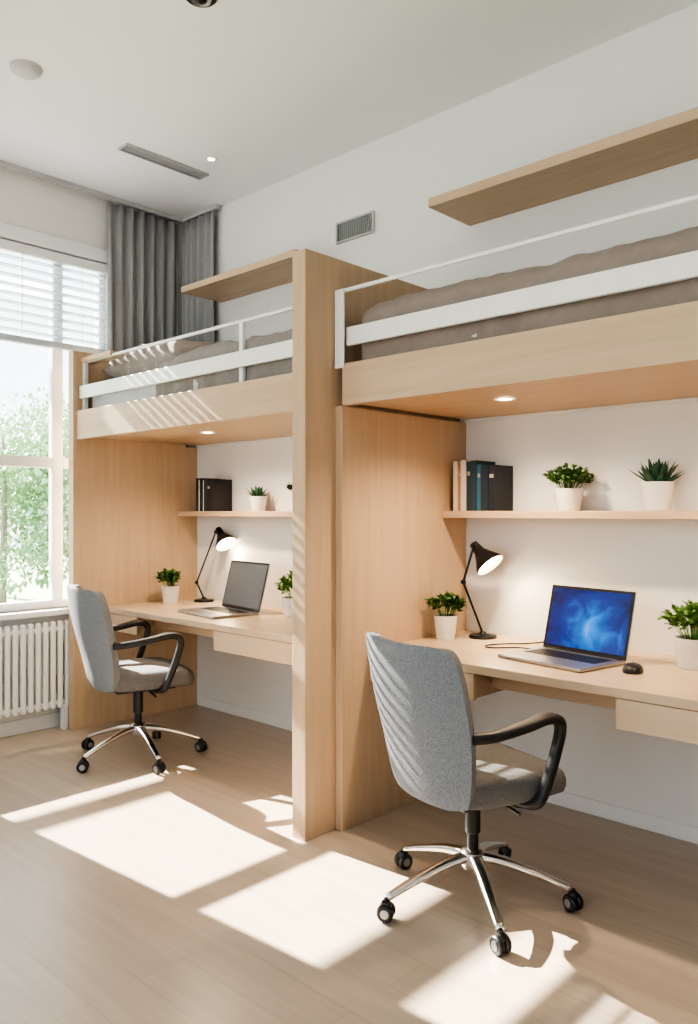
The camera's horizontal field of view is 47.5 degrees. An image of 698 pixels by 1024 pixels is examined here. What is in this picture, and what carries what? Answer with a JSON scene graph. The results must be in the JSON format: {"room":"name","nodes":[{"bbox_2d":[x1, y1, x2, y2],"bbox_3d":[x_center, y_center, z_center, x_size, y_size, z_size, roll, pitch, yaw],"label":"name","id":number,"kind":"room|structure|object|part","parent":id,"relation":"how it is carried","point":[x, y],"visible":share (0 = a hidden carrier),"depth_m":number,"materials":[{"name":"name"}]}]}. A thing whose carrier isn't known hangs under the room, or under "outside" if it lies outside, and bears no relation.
{"room":"dormitory room","nodes":[
{"label":"dormitory room","id":0,"kind":"room"},
{"bbox_2d":[0,167,182,722],"bbox_3d":[-3.332,-0.370,3.689,0.150,3.500,6.000,0,0,43],"label":"wall","id":1,"kind":"structure","parent":0,"point":[28,202],"depth_m":5.08,"materials":[{"name":"paint"}]},
{"bbox_2d":[0,620,68,729],"bbox_3d":[-2.301,1.035,4.587,0.120,0.690,1.720,0,0,43],"label":"radiator","id":2,"kind":"object","parent":1,"relation":"attached to","point":[55,631],"visible":0.77,"depth_m":4.91,"materials":[{"name":"white metal"}]},
{"bbox_2d":[0,710,68,737],"bbox_3d":[-3.279,1.335,3.626,0.014,0.090,5.980,0,0,43],"label":"baseboard","id":3,"kind":"structure","parent":1,"relation":"attached to","point":[36,723],"depth_m":4.98,"materials":[{"name":"white paint"}]},
{"bbox_2d":[0,607,68,620],"bbox_3d":[-2.110,0.637,4.840,0.130,0.035,1.550,0,0,43],"label":"sill","id":4,"kind":"structure","parent":1,"relation":"attached to","point":[13,615],"depth_m":4.93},
{"bbox_2d":[0,250,104,611],"bbox_3d":[-2.169,-0.530,4.916,0.060,2.300,1.420,0,0,43],"label":"frame","id":5,"kind":"object","parent":1,"relation":"attached to","point":[55,462],"visible":0.51,"depth_m":5.16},
{"bbox_2d":[0,238,107,353],"bbox_3d":[-2.126,-1.363,4.875,0.051,0.615,1.400,0,0,43],"label":"blind","id":6,"kind":"object","parent":1,"relation":"attached to","point":[5,245],"visible":0.92,"depth_m":5.09,"materials":[{"name":"white plastic"}]},
{"bbox_3d":[-2.034,-1.355,4.940,0.004,0.550,0.004,0,0,43],"label":"cord","id":7,"kind":"part","parent":6,"relation":"part of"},
{"bbox_3d":[-2.127,-1.075,4.876,0.047,0.040,1.380,0,0,43],"label":"rail","id":8,"kind":"part","parent":6,"relation":"part of","materials":[{"name":"white plastic"}]},
{"bbox_2d":[0,222,107,263],"bbox_3d":[-2.118,-0.575,4.854,0.020,2.390,1.540,0,0,43],"label":"window frame","id":9,"kind":"structure","parent":1,"relation":"attached to","point":[8,231],"depth_m":5.07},
{"bbox_2d":[107,201,178,350],"bbox_3d":[-1.421,-0.380,5.525,0.055,3.400,0.572,0,0,43],"label":"drape","id":10,"kind":"object","parent":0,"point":[143,269],"depth_m":5.49,"materials":[{"name":"grey fabric"}]},
{"bbox_2d":[182,210,213,342],"bbox_3d":[-1.063,-1.300,5.610,0.383,1.560,0.055,0,0,43],"label":"drape","id":11,"kind":"object","parent":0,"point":[198,234],"depth_m":5.59,"materials":[{"name":"grey fabric"}]},
{"bbox_2d":[249,496,266,510],"bbox_3d":[-0.582,-0.053,5.083,0.120,0.095,0.120,0,0,43],"label":"pot","id":12,"kind":"object","parent":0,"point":[257,503],"depth_m":5.04,"materials":[{"name":"white ceramic"}]},
{"bbox_2d":[0,704,697,1023],"bbox_3d":[-0.555,1.440,1.073,7.780,0.120,6.300,0,0,43],"label":"floor","id":13,"kind":"structure","parent":0,"point":[186,893],"depth_m":2.79,"materials":[{"name":"brown wood"}]},
{"bbox_2d":[66,584,206,774],"bbox_3d":[-1.179,0.892,4.452,0.746,0.975,0.704,0,0,-32],"label":"office chair","id":14,"kind":"object","parent":13,"relation":"on","point":[94,630],"visible":1,"depth_m":4.26,"materials":[{"name":"grey fabric"}]},
{"bbox_3d":[-1.421,0.685,4.339,0.219,0.561,0.567,0,0,-32],"label":"backrest","id":15,"kind":"part","parent":14,"relation":"part of","materials":[{"name":"grey fabric"}]},
{"bbox_3d":[-1.310,1.256,4.335,0.049,0.113,0.320,0,0,39],"label":"leg","id":16,"kind":"part","parent":14,"relation":"part of","materials":[{"name":"silver metal"}]},
{"bbox_3d":[-1.366,1.256,4.550,0.320,0.113,0.049,0,0,21],"label":"leg","id":17,"kind":"part","parent":14,"relation":"part of","materials":[{"name":"silver metal"}]},
{"bbox_3d":[-1.330,0.821,4.660,0.377,0.343,0.187,0,0,-32],"label":"armrest","id":18,"kind":"part","parent":14,"relation":"part of","materials":[{"name":"black plastic"}]},
{"bbox_3d":[-1.191,0.972,4.481,0.330,0.024,0.330,0,0,-32],"label":"seat plate","id":19,"kind":"part","parent":14,"relation":"part of","materials":[{"name":"black plastic"}]},
{"bbox_3d":[-1.094,0.821,4.277,0.377,0.343,0.187,0,0,-32],"label":"armrest","id":20,"kind":"part","parent":14,"relation":"part of","materials":[{"name":"black plastic"}]},
{"bbox_3d":[-1.091,1.256,4.321,0.049,0.113,0.320,0,0,-32],"label":"leg","id":21,"kind":"part","parent":14,"relation":"part of","materials":[{"name":"silver metal"}]},
{"bbox_3d":[-1.173,0.920,4.492,0.515,0.111,0.515,0,0,-32],"label":"seat","id":22,"kind":"part","parent":14,"relation":"part of","materials":[{"name":"grey fabric"}]},
{"bbox_3d":[-1.008,1.256,4.529,0.320,0.113,0.049,0,0,-15],"label":"leg","id":23,"kind":"part","parent":14,"relation":"part of","materials":[{"name":"silver metal"}]},
{"bbox_2d":[69,306,291,730],"bbox_3d":[-0.632,0.180,4.614,2.270,2.400,0.949,0,0,43],"label":"bed","id":24,"kind":"object","parent":13,"relation":"on","point":[132,469],"visible":0.67,"depth_m":5.05,"materials":[{"name":"brown wood"}]},
{"bbox_3d":[-1.437,0.180,5.372,0.060,2.400,0.949,0,0,43],"label":"panel","id":25,"kind":"part","parent":24,"relation":"part of","materials":[{"name":"brown wood"}]},
{"bbox_3d":[-0.602,-0.667,4.596,2.120,0.314,0.765,0,0,43],"label":"mattress","id":26,"kind":"part","parent":24,"relation":"part of","materials":[{"name":"white fabric"}]},
{"bbox_2d":[102,340,213,378],"bbox_3d":[-1.147,-0.938,5.052,0.740,0.300,0.492,0,0,38],"label":"pillow","id":27,"kind":"object","parent":24,"relation":"on","point":[142,360],"visible":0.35,"depth_m":4.86,"materials":[{"name":"fabric"}]},
{"bbox_3d":[-0.892,-0.955,4.310,2.190,0.016,0.020,0,0,43],"label":"rail","id":28,"kind":"part","parent":24,"relation":"part of","materials":[{"name":"white metal"}]},
{"bbox_2d":[200,432,215,433],"bbox_3d":[-0.841,-0.470,4.722,0.093,0.005,0.093,0,0,6],"label":"recessed light","id":29,"kind":"object","parent":24,"relation":"attached to","point":[200,432],"depth_m":4.71,"materials":[{"name":"white paint"}]},
{"bbox_2d":[154,329,291,396],"bbox_3d":[-0.345,-0.773,4.340,1.385,0.306,0.785,0,0,43],"label":"duvet","id":30,"kind":"object","parent":24,"relation":"on","point":[284,366],"depth_m":4.10,"materials":[{"name":"grey fabric"}]},
{"bbox_3d":[-0.295,-0.469,4.928,2.150,0.012,0.028,0,0,43],"label":"slot trim","id":31,"kind":"part","parent":24,"relation":"part of","materials":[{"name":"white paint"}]},
{"bbox_2d":[292,248,459,840],"bbox_3d":[0.168,0.138,3.750,0.080,2.485,1.109,0,0,43],"label":"divider panel","id":32,"kind":"object","parent":13,"relation":"on","point":[316,382],"visible":0.44,"depth_m":3.37,"materials":[{"name":"brown wood"}]},
{"bbox_2d":[366,631,582,955],"bbox_3d":[0.416,0.902,2.819,0.708,0.956,0.705,0,0,-30],"label":"office chair","id":33,"kind":"object","parent":13,"relation":"on","point":[436,755],"visible":1,"depth_m":2.61,"materials":[{"name":"grey fabric"}]},
{"bbox_2d":[380,899,391,906],"bbox_3d":[0.125,1.323,2.683,0.040,0.019,0.040,0,0,-30],"label":"hood","id":34,"kind":"object","parent":33,"relation":"attached to","point":[385,902],"depth_m":2.67,"materials":[{"name":"black plastic"}]},
{"bbox_2d":[398,850,407,856],"bbox_3d":[0.211,1.323,3.078,0.040,0.019,0.040,0,0,-30],"label":"hood","id":35,"kind":"object","parent":33,"relation":"attached to","point":[402,853],"depth_m":3.06,"materials":[{"name":"black plastic"}]},
{"bbox_3d":[0.209,0.699,2.690,0.215,0.550,0.556,0,0,-30],"label":"backrest","id":36,"kind":"part","parent":33,"relation":"part of","materials":[{"name":"grey fabric"}]},
{"bbox_3d":[0.270,1.259,2.747,0.313,0.110,0.049,0,0,-24],"label":"leg","id":37,"kind":"part","parent":33,"relation":"part of","materials":[{"name":"silver metal"}]},
{"bbox_3d":[0.317,1.259,2.960,0.049,0.110,0.313,0,0,-42],"label":"leg","id":38,"kind":"part","parent":33,"relation":"part of","materials":[{"name":"silver metal"}]},
{"bbox_3d":[0.458,1.259,2.637,0.049,0.110,0.313,0,0,-6],"label":"leg","id":39,"kind":"part","parent":33,"relation":"part of","materials":[{"name":"silver metal"}]},
{"bbox_3d":[0.533,1.259,2.981,0.049,0.110,0.313,0,0,30],"label":"leg","id":40,"kind":"part","parent":33,"relation":"part of","materials":[{"name":"silver metal"}]},
{"bbox_2d":[495,931,506,941],"bbox_3d":[0.474,1.323,2.480,0.040,0.019,0.040,0,0,-30],"label":"hood","id":41,"kind":"object","parent":33,"relation":"attached to","point":[500,936],"depth_m":2.47,"materials":[{"name":"black plastic"}]},
{"bbox_2d":[501,847,508,852],"bbox_3d":[0.613,1.323,3.118,0.040,0.019,0.040,0,0,-30],"label":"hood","id":42,"kind":"object","parent":33,"relation":"attached to","point":[506,849],"depth_m":3.10,"materials":[{"name":"black plastic"}]},
{"bbox_3d":[0.523,1.004,2.729,0.012,0.025,0.183,0,0,-33],"label":"tilt lever","id":43,"kind":"part","parent":33,"relation":"part of","materials":[{"name":"black plastic"}]},
{"bbox_3d":[0.457,0.928,2.832,0.505,0.109,0.505,0,0,-30],"label":"seat","id":44,"kind":"part","parent":33,"relation":"part of","materials":[{"name":"grey fabric"}]},
{"bbox_3d":[0.527,0.832,2.618,0.370,0.336,0.184,0,0,-30],"label":"armrest","id":45,"kind":"part","parent":33,"relation":"part of","materials":[{"name":"black plastic"}]},
{"bbox_3d":[0.621,1.259,2.782,0.313,0.110,0.049,0,0,12],"label":"leg","id":46,"kind":"part","parent":33,"relation":"part of","materials":[{"name":"silver metal"}]},
{"bbox_2d":[567,891,578,898],"bbox_3d":[0.775,1.323,2.748,0.040,0.019,0.040,0,0,-30],"label":"hood","id":47,"kind":"object","parent":33,"relation":"attached to","point":[571,894],"depth_m":2.74,"materials":[{"name":"black plastic"}]},
{"bbox_2d":[335,194,697,830],"bbox_3d":[1.059,0.208,3.026,2.210,2.343,0.941,0,0,43],"label":"bed","id":48,"kind":"object","parent":13,"relation":"on","point":[616,326],"visible":1,"depth_m":3.35,"materials":[{"name":"brown wood"}]},
{"bbox_3d":[0.273,0.460,3.775,0.040,1.840,0.929,0,0,43],"label":"panel","id":49,"kind":"part","parent":48,"relation":"part of","materials":[{"name":"brown wood"}]},
{"bbox_2d":[494,397,515,400],"bbox_3d":[0.651,-0.470,3.316,0.093,0.005,0.093,0,0,6],"label":"recessed light","id":50,"kind":"object","parent":48,"relation":"attached to","point":[495,398],"depth_m":3.30,"materials":[{"name":"white paint"}]},
{"bbox_3d":[0.757,-0.955,2.691,2.150,0.016,0.015,0,0,43],"label":"rail","id":51,"kind":"part","parent":48,"relation":"part of","materials":[{"name":"white metal"}]},
{"bbox_2d":[362,226,697,359],"bbox_3d":[1.092,-0.784,3.022,2.065,0.328,0.839,0,0,43],"label":"duvet","id":52,"kind":"object","parent":48,"relation":"on","point":[686,240],"depth_m":2.84,"materials":[{"name":"beige fabric"}]},
{"bbox_3d":[1.386,-0.469,3.344,2.110,0.012,0.028,0,0,43],"label":"slot trim","id":53,"kind":"part","parent":48,"relation":"part of","materials":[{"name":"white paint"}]},
{"bbox_2d":[0,0,697,217],"bbox_3d":[-0.555,-2.180,1.073,7.780,0.120,6.300,0,0,43],"label":"ceiling","id":54,"kind":"structure","parent":0,"point":[275,91],"depth_m":3.85,"materials":[{"name":"paint"}]},
{"bbox_2d":[9,59,42,79],"bbox_3d":[-1.541,-2.105,3.788,0.150,0.030,0.150,0,0,43],"label":"smoke detector","id":55,"kind":"object","parent":54,"relation":"attached to","point":[25,69],"visible":1,"depth_m":3.76,"materials":[{"name":"white plastic"}]},
{"bbox_2d":[0,160,219,223],"bbox_3d":[-1.895,-2.105,4.726,0.440,0.030,2.480,0,0,43],"label":"rail","id":56,"kind":"object","parent":54,"relation":"attached to","point":[3,164],"depth_m":5.27,"materials":[{"name":"white metal"}]},
{"bbox_2d":[107,201,213,350],"bbox_3d":[-1.271,-0.380,5.417,0.421,3.400,0.621,0,0,43],"label":"curtain","id":57,"kind":"object","parent":54,"relation":"hanging from","point":[143,269],"visible":0.41,"depth_m":5.54,"materials":[{"name":"grey fabric"}]},
{"bbox_2d":[118,143,208,179],"bbox_3d":[-1.112,-2.114,4.799,0.100,0.012,0.580,0,0,43],"label":"ceiling vent","id":58,"kind":"object","parent":54,"relation":"in","point":[128,148],"depth_m":4.78,"materials":[{"name":"grey metal"}]},
{"bbox_2d":[186,0,217,7],"bbox_3d":[-0.606,-2.100,3.243,0.144,0.040,0.144,0,0,43],"label":"dome camera","id":59,"kind":"object","parent":54,"relation":"attached to","point":[198,3],"visible":1,"depth_m":3.26,"materials":[{"name":"black plastic"}]},
{"bbox_2d":[205,156,217,161],"bbox_3d":[-0.828,-2.117,4.765,0.076,0.006,0.076,0,0,43],"label":"recessed light","id":60,"kind":"object","parent":54,"relation":"in","point":[211,158],"depth_m":4.76,"materials":[{"name":"white plastic"}]},
{"bbox_2d":[186,3,697,826],"bbox_3d":[1.554,-0.370,3.311,7.780,3.500,0.150,0,0,43],"label":"wall","id":61,"kind":"structure","parent":0,"point":[646,74],"depth_m":3.83,"materials":[{"name":"paint"}]},
{"bbox_2d":[108,597,291,664],"bbox_3d":[-0.545,0.682,4.663,2.208,0.145,0.759,0,0,43],"label":"built-in desk","id":62,"kind":"object","parent":61,"relation":"attached to","point":[267,635],"visible":0.56,"depth_m":4.46,"materials":[{"name":"brown wood"}]},
{"bbox_3d":[-1.444,0.702,5.012,0.416,0.107,0.022,0,0,43],"label":"drawer","id":63,"kind":"part","parent":62,"relation":"part of","materials":[{"name":"brown wood"}]},
{"bbox_3d":[-1.272,0.698,5.197,0.409,0.105,0.480,0,0,43],"label":"drawer","id":64,"kind":"part","parent":62,"relation":"part of","materials":[{"name":"brown wood"}]},
{"bbox_2d":[154,568,180,603],"bbox_3d":[-1.217,0.491,5.312,0.178,0.237,0.202,0,0,-3],"label":"potted plant","id":65,"kind":"object","parent":62,"relation":"on","point":[170,592],"visible":1,"depth_m":5.28,"materials":[{"name":"green plant"}]},
{"bbox_3d":[-1.198,0.552,5.320,0.124,0.115,0.124,0,0,43],"label":"pot","id":66,"kind":"part","parent":65,"relation":"part of","materials":[{"name":"white ceramic"}]},
{"bbox_2d":[194,527,235,602],"bbox_3d":[-0.913,0.355,5.393,0.290,0.509,0.140,0,0,13],"label":"desk lamp","id":67,"kind":"object","parent":62,"relation":"on","point":[223,541],"visible":1,"depth_m":5.40,"materials":[{"name":"metal"}]},
{"bbox_3d":[-0.973,0.307,5.402,0.102,0.348,0.097,0,0,43],"label":"arm","id":68,"kind":"part","parent":67,"relation":"part of","materials":[{"name":"metal"}]},
{"bbox_3d":[-0.847,0.192,5.389,0.076,0.078,0.076,0,0,43],"label":"bulb","id":69,"kind":"part","parent":67,"relation":"part of","materials":[{"name":"white glass"}]},
{"bbox_3d":[-0.835,0.184,5.390,0.139,0.167,0.157,0,0,-12],"label":"lamp shade","id":70,"kind":"part","parent":67,"relation":"part of","materials":[{"name":"metal"}]},
{"bbox_2d":[177,560,269,618],"bbox_3d":[-0.760,0.459,4.794,0.386,0.302,0.444,0,0,-39],"label":"laptop","id":71,"kind":"object","parent":62,"relation":"on","point":[246,581],"visible":1,"depth_m":4.83,"materials":[{"name":"silver metal"}]},
{"bbox_3d":[-0.363,0.702,3.993,1.016,0.107,0.022,0,0,43],"label":"drawer","id":72,"kind":"part","parent":62,"relation":"part of","materials":[{"name":"brown wood"}]},
{"bbox_2d":[273,570,291,616],"bbox_3d":[-0.323,0.475,4.641,0.237,0.270,0.232,0,0,43],"label":"potted plant","id":73,"kind":"object","parent":62,"relation":"on","point":[287,583],"visible":0.48,"depth_m":4.61,"materials":[{"name":"green plant"}]},
{"bbox_3d":[-0.322,0.555,4.645,0.150,0.110,0.150,0,0,43],"label":"pot","id":74,"kind":"part","parent":73,"relation":"part of","materials":[{"name":"white ceramic"}]},
{"bbox_2d":[178,511,291,516],"bbox_3d":[-0.343,0.013,4.878,2.206,0.035,0.169,0,0,43],"label":"wall shelf","id":75,"kind":"object","parent":61,"relation":"attached to","point":[180,513],"visible":0.49,"depth_m":5.11,"materials":[{"name":"brown wood"}]},
{"bbox_2d":[196,478,231,510],"bbox_3d":[-0.923,-0.118,5.424,0.196,0.225,0.156,0,0,43],"label":"books","id":76,"kind":"object","parent":75,"relation":"on","point":[212,494],"visible":0.91,"depth_m":5.36,"materials":[{"name":"black paper"}]},
{"bbox_2d":[248,486,270,510],"bbox_3d":[-0.575,-0.090,5.085,0.158,0.168,0.166,0,0,43],"label":"potted succulent","id":77,"kind":"object","parent":75,"relation":"on","point":[258,499],"visible":0.94,"depth_m":5.04,"materials":[{"name":"white ceramic"}]},
{"bbox_2d":[286,482,291,508],"bbox_3d":[-0.311,-0.095,4.826,0.170,0.179,0.131,0,0,-30],"label":"potted plant","id":78,"kind":"object","parent":75,"relation":"on","point":[289,486],"visible":0.17,"depth_m":4.80,"materials":[{"name":"green plant"}]},
{"bbox_2d":[181,249,297,301],"bbox_3d":[-0.591,-1.470,4.994,1.110,0.040,0.339,0,0,43],"label":"shelf","id":79,"kind":"object","parent":61,"relation":"attached to","point":[274,271],"visible":0.64,"depth_m":4.99,"materials":[{"name":"brown wood"}]},
{"bbox_2d":[336,210,374,244],"bbox_3d":[0.035,-1.657,4.630,0.300,0.125,0.014,0,0,43],"label":"air vent","id":80,"kind":"object","parent":61,"relation":"in","point":[361,225],"visible":1,"depth_m":4.62,"materials":[{"name":"white metal"}]},
{"bbox_2d":[197,695,697,843],"bbox_3d":[0.550,1.345,4.145,4.485,0.070,0.012,0,0,43],"label":"baseboard","id":81,"kind":"structure","parent":61,"relation":"attached to","point":[682,831],"depth_m":3.60,"materials":[{"name":"white paint"}]},
{"bbox_2d":[370,630,697,744],"bbox_3d":[1.136,0.682,3.079,2.168,0.145,0.759,0,0,43],"label":"built-in desk","id":82,"kind":"object","parent":61,"relation":"attached to","point":[661,701],"visible":0.73,"depth_m":2.97,"materials":[{"name":"brown wood"}]},
{"bbox_3d":[0.303,0.702,3.366,0.556,0.107,0.022,0,0,43],"label":"drawer","id":83,"kind":"part","parent":82,"relation":"part of","materials":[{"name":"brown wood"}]},
{"bbox_2d":[424,590,466,640],"bbox_3d":[0.461,0.493,3.813,0.201,0.233,0.198,0,0,43],"label":"potted plant","id":84,"kind":"object","parent":82,"relation":"on","point":[445,624],"visible":1,"depth_m":3.78,"materials":[{"name":"green plant"}]},
{"bbox_3d":[0.464,0.552,3.809,0.114,0.115,0.114,0,0,43],"label":"pot","id":85,"kind":"part","parent":84,"relation":"part of","materials":[{"name":"white ceramic"}]},
{"bbox_2d":[460,541,502,639],"bbox_3d":[0.651,0.376,3.844,0.185,0.468,0.149,0,0,43],"label":"desk lamp","id":86,"kind":"object","parent":82,"relation":"on","point":[487,560],"visible":1,"depth_m":3.84,"materials":[{"name":"metal"}]},
{"bbox_3d":[0.580,0.255,3.845,0.044,0.172,0.042,0,0,43],"label":"arm","id":87,"kind":"part","parent":86,"relation":"part of","materials":[{"name":"metal"}]},
{"bbox_3d":[0.602,0.465,3.845,0.077,0.253,0.073,0,0,43],"label":"arm","id":88,"kind":"part","parent":86,"relation":"part of","materials":[{"name":"metal"}]},
{"bbox_3d":[0.674,0.225,3.835,0.139,0.166,0.158,0,0,-16],"label":"lamp shade","id":89,"kind":"part","parent":86,"relation":"part of","materials":[{"name":"metal"}]},
{"bbox_3d":[0.663,0.232,3.833,0.076,0.077,0.076,0,0,43],"label":"bulb","id":90,"kind":"part","parent":86,"relation":"part of","materials":[{"name":"white glass"}]},
{"bbox_3d":[0.475,0.698,3.551,0.549,0.105,0.480,0,0,43],"label":"drawer","id":91,"kind":"part","parent":82,"relation":"part of","materials":[{"name":"brown wood"}]},
{"bbox_2d":[485,641,543,648],"bbox_3d":[0.812,0.606,3.589,0.393,0.007,0.190,0,0,-19],"label":"charging cable","id":92,"kind":"object","parent":82,"relation":"on","point":[541,641],"visible":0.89,"depth_m":3.63,"materials":[{"name":"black plastic"}]},
{"bbox_2d":[498,585,636,672],"bbox_3d":[0.894,0.467,3.273,0.365,0.286,0.419,0,0,-37],"label":"laptop","id":93,"kind":"object","parent":82,"relation":"on","point":[588,629],"visible":1,"depth_m":3.31,"materials":[{"name":"silver metal"}]},
{"bbox_2d":[622,662,642,674],"bbox_3d":[1.084,0.593,3.032,0.076,0.034,0.120,0,0,23],"label":"computer mouse","id":94,"kind":"object","parent":82,"relation":"on","point":[632,668],"visible":1,"depth_m":2.99,"materials":[{"name":"black plastic"}]},
{"bbox_3d":[1.304,0.702,2.422,1.016,0.107,0.022,0,0,43],"label":"drawer","id":95,"kind":"part","parent":82,"relation":"part of","materials":[{"name":"brown wood"}]},
{"bbox_2d":[657,599,697,670],"bbox_3d":[1.345,0.476,3.121,0.246,0.268,0.256,0,0,15],"label":"potted plant","id":96,"kind":"object","parent":82,"relation":"on","point":[686,646],"visible":1,"depth_m":3.08,"materials":[{"name":"green plant"}]},
{"bbox_3d":[1.344,0.550,3.103,0.140,0.120,0.140,0,0,43],"label":"pot","id":97,"kind":"part","parent":96,"relation":"part of","materials":[{"name":"white ceramic"}]},
{"bbox_2d":[428,107,697,225],"bbox_3d":[1.284,-1.492,3.221,2.150,0.045,0.349,0,0,43],"label":"shelf","id":98,"kind":"object","parent":61,"relation":"attached to","point":[672,140],"visible":1,"depth_m":3.43,"materials":[{"name":"brown wood"}]},
{"bbox_2d":[443,511,697,519],"bbox_3d":[1.324,0.013,3.279,2.166,0.035,0.209,0,0,43],"label":"wall shelf","id":99,"kind":"object","parent":61,"relation":"attached to","point":[673,515],"visible":1,"depth_m":3.45,"materials":[{"name":"brown wood"}]},
{"bbox_2d":[453,460,512,510],"bbox_3d":[0.662,-0.131,3.920,0.236,0.250,0.170,0,0,43],"label":"books","id":100,"kind":"object","parent":99,"relation":"on","point":[477,485],"visible":1,"depth_m":3.85,"materials":[{"name":"black paper"}]},
{"bbox_2d":[542,462,594,510],"bbox_3d":[0.984,-0.113,3.584,0.238,0.215,0.221,0,0,43],"label":"potted plant","id":101,"kind":"object","parent":99,"relation":"on","point":[567,499],"visible":1,"depth_m":3.54,"materials":[{"name":"green plant"}]},
{"bbox_3d":[0.990,-0.056,3.581,0.132,0.100,0.132,0,0,43],"label":"pot","id":102,"kind":"part","parent":101,"relation":"part of","materials":[{"name":"white ceramic"}]},
{"bbox_2d":[628,459,683,510],"bbox_3d":[1.287,-0.117,3.303,0.228,0.224,0.203,0,0,-17],"label":"potted succulent","id":103,"kind":"object","parent":99,"relation":"on","point":[657,490],"visible":1,"depth_m":3.26,"materials":[{"name":"white ceramic"}]},
{"bbox_2d":[641,481,674,510],"bbox_3d":[1.285,-0.066,3.303,0.132,0.120,0.132,0,0,43],"label":"pot","id":104,"kind":"object","parent":103,"relation":"attached to","point":[657,495],"depth_m":3.25,"materials":[{"name":"white ceramic"}]},
{"label":"outside","id":105,"kind":"structure","parent":0,"visible":0},
{"bbox_2d":[7,549,68,602],"bbox_3d":[-16.440,1.930,15.493,34.820,0.100,60.000,0,0,43],"label":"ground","id":106,"kind":"structure","parent":105,"point":[32,592],"depth_m":19.76,"materials":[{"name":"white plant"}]},
{"bbox_2d":[0,397,68,602],"bbox_3d":[-6.701,-0.164,15.361,4.052,4.095,3.491,0,0,2],"label":"tree","id":107,"kind":"object","parent":106,"relation":"on","point":[26,471],"visible":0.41,"depth_m":15.22,"materials":[{"name":"green plant"}]},
{"bbox_2d":[0,483,68,600],"bbox_3d":[-5.263,0.634,15.108,3.391,2.505,3.056,0,0,40],"label":"tree","id":108,"kind":"object","parent":106,"relation":"on","point":[33,557],"visible":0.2,"depth_m":14.66,"materials":[{"name":"green plant"}]},
{"bbox_2d":[0,386,68,564],"bbox_3d":[-5.982,-0.460,18.119,4.467,4.685,6.328,0,0,-21],"label":"tree","id":109,"kind":"object","parent":106,"relation":"on","point":[39,388],"visible":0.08,"depth_m":17.00,"materials":[{"name":"green plant"}]},
{"bbox_2d":[0,409,68,535],"bbox_3d":[-7.551,-0.270,17.569,4.108,4.306,5.386,0,0,43],"label":"tree","id":110,"kind":"object","parent":106,"relation":"on","point":[1,419],"visible":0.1,"depth_m":17.45,"materials":[{"name":"green plant"}]}
]}

